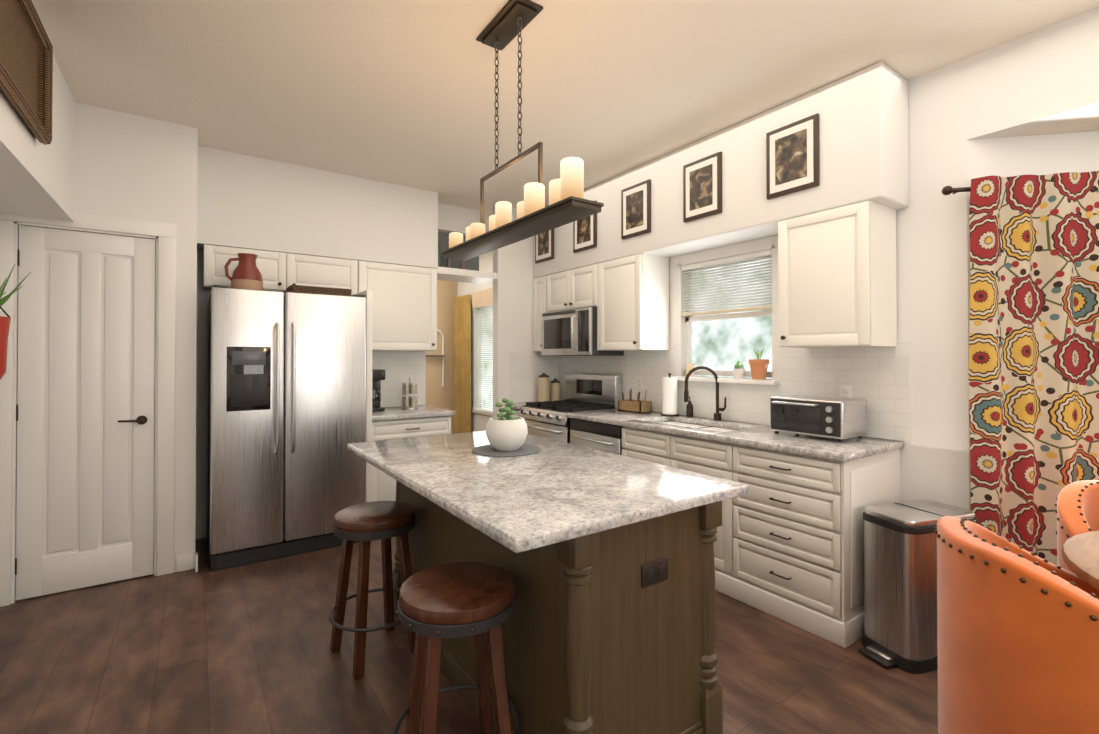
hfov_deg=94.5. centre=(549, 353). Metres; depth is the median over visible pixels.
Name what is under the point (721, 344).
kitchen window
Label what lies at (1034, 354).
window curtain
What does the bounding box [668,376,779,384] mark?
sill
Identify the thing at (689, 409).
soap dispenser
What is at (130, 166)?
wall
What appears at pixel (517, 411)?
base cabinet
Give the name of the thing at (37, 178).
wall
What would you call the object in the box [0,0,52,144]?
picture frame
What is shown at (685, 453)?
base cabinet
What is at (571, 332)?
microwave
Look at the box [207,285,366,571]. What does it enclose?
fridge
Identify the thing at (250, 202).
wall
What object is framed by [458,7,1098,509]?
wall
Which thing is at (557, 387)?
canister
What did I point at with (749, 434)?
countertop
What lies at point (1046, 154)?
wall
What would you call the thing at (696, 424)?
sink
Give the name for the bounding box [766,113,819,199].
picture
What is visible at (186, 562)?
baseboard
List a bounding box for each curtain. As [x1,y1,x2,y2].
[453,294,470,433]
[942,171,1098,565]
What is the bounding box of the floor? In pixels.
[0,537,937,733]
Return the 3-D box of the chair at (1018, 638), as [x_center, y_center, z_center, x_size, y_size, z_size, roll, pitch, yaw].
[1.569,0.953,1.408,0.796,0.858,0.778,0,-1,-35]
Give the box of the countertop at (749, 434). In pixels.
[566,409,903,460]
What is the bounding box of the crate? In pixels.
[618,389,651,412]
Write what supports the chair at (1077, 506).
on the floor
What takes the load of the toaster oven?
on the countertop at (749, 434)
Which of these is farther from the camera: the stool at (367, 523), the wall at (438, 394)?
the wall at (438, 394)
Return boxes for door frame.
[0,212,175,606]
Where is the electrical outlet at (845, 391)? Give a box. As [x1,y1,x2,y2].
[839,385,851,397]
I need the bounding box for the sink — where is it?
[665,417,732,432]
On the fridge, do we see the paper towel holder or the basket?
the basket
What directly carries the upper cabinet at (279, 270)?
attached to the wall at (250, 202)
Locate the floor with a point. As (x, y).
(244, 649)
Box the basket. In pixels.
[286,285,351,295]
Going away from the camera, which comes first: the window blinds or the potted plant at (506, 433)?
the potted plant at (506, 433)
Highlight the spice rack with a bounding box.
[401,378,418,408]
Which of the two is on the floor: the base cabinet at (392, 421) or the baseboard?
the base cabinet at (392, 421)
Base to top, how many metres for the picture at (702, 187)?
0.400 m
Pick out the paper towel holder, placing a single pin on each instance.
(669, 395)
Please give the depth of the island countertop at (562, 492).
1.81 m
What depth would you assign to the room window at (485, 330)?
6.91 m
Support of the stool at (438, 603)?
on the floor
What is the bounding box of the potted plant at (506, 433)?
[472,398,540,456]
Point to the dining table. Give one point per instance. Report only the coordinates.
(1080, 553)
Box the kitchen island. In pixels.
[393,483,722,733]
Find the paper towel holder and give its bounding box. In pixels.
[661,373,678,416]
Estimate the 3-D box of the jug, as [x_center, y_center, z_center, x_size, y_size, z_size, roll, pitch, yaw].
[-2.127,-0.546,3.541,0.233,0.285,0.194,0,-1,-35]
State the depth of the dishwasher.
3.87 m
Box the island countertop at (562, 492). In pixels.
[347,431,747,554]
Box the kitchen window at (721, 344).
[679,245,774,379]
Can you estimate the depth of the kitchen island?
1.65 m
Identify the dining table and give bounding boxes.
[1062,531,1098,590]
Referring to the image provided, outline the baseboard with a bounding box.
[176,552,197,571]
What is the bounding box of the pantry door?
[15,225,155,599]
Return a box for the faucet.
[684,366,725,420]
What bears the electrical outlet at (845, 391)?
attached to the wall at (892, 139)
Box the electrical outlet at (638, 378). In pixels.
[636,376,641,389]
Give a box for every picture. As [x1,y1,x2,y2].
[535,229,553,263]
[573,201,596,252]
[621,179,650,239]
[683,151,721,222]
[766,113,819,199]
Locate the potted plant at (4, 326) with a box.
[0,264,30,379]
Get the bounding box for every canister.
[538,373,553,401]
[554,378,560,400]
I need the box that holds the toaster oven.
[770,395,866,441]
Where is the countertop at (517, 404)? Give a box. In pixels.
[505,401,537,408]
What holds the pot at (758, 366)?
on the sill
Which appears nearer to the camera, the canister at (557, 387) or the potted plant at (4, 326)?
the potted plant at (4, 326)
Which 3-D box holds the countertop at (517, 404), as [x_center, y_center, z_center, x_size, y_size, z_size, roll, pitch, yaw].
[-0.101,0.515,5.100,0.658,0.038,0.238,0,-1,-35]
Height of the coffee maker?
0.350 m
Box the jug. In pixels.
[224,253,262,289]
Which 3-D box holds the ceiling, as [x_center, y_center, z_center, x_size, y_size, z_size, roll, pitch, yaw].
[0.241,-1.314,2.576,5.600,0.490,10.300,0,-1,-35]
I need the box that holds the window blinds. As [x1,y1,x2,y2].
[681,249,771,315]
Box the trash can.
[859,500,977,673]
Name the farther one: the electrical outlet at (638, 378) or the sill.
the electrical outlet at (638, 378)
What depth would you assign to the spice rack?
4.47 m
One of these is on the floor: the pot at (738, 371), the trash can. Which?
the trash can
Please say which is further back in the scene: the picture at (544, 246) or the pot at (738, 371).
the picture at (544, 246)
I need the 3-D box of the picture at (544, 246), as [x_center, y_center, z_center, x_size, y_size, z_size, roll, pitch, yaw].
[-0.052,-1.110,5.021,0.024,0.400,0.310,0,-1,-35]
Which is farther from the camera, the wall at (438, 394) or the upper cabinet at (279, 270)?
the wall at (438, 394)
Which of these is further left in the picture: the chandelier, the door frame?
the door frame
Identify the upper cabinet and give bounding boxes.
[203,244,358,295]
[359,261,436,351]
[533,200,896,351]
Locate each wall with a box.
[0,55,75,221]
[11,103,197,571]
[195,146,535,538]
[426,280,457,433]
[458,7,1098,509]
[967,131,1098,510]
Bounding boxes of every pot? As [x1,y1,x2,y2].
[733,360,744,378]
[748,348,768,379]
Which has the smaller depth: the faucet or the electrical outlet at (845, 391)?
the electrical outlet at (845, 391)
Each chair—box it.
[934,516,1098,733]
[1055,480,1098,572]
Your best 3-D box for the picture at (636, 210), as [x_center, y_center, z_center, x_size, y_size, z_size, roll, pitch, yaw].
[0.674,-1.118,3.979,0.024,0.400,0.310,0,-1,-35]
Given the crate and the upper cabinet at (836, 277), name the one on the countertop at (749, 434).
the crate
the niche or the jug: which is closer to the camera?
the jug
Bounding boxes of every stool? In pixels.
[329,501,417,679]
[392,562,520,733]
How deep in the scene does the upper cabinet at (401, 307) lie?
4.42 m
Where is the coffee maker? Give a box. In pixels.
[372,369,384,411]
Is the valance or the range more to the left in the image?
the valance
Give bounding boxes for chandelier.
[441,0,603,260]
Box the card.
[686,364,694,376]
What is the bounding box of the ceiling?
[32,0,1098,232]
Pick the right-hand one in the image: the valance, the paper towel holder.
the paper towel holder
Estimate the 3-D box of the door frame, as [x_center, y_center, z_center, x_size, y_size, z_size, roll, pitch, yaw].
[-2.756,0.285,3.054,0.820,2.220,0.130,0,-1,-35]
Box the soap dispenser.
[686,397,692,416]
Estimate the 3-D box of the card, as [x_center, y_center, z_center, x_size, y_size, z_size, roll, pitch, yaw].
[1.089,0.131,3.935,0.025,0.100,0.070,0,-1,-35]
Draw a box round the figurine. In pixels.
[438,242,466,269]
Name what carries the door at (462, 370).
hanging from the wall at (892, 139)
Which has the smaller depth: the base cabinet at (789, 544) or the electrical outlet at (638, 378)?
the base cabinet at (789, 544)
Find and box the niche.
[426,329,443,385]
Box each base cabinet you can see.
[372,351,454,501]
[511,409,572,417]
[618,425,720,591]
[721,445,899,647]
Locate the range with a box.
[518,373,621,442]
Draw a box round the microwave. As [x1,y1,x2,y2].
[541,307,623,355]
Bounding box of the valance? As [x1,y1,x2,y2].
[472,288,492,307]
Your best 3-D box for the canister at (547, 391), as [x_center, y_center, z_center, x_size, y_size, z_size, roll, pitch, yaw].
[-0.058,0.346,5.128,0.122,0.296,0.124,0,-1,-35]
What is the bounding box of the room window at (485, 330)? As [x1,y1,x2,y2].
[471,306,492,415]
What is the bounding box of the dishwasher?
[570,418,622,454]
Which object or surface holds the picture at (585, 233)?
attached to the wall at (892, 139)
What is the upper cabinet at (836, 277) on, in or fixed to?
attached to the wall at (892, 139)
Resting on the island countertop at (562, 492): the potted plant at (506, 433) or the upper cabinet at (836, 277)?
the potted plant at (506, 433)

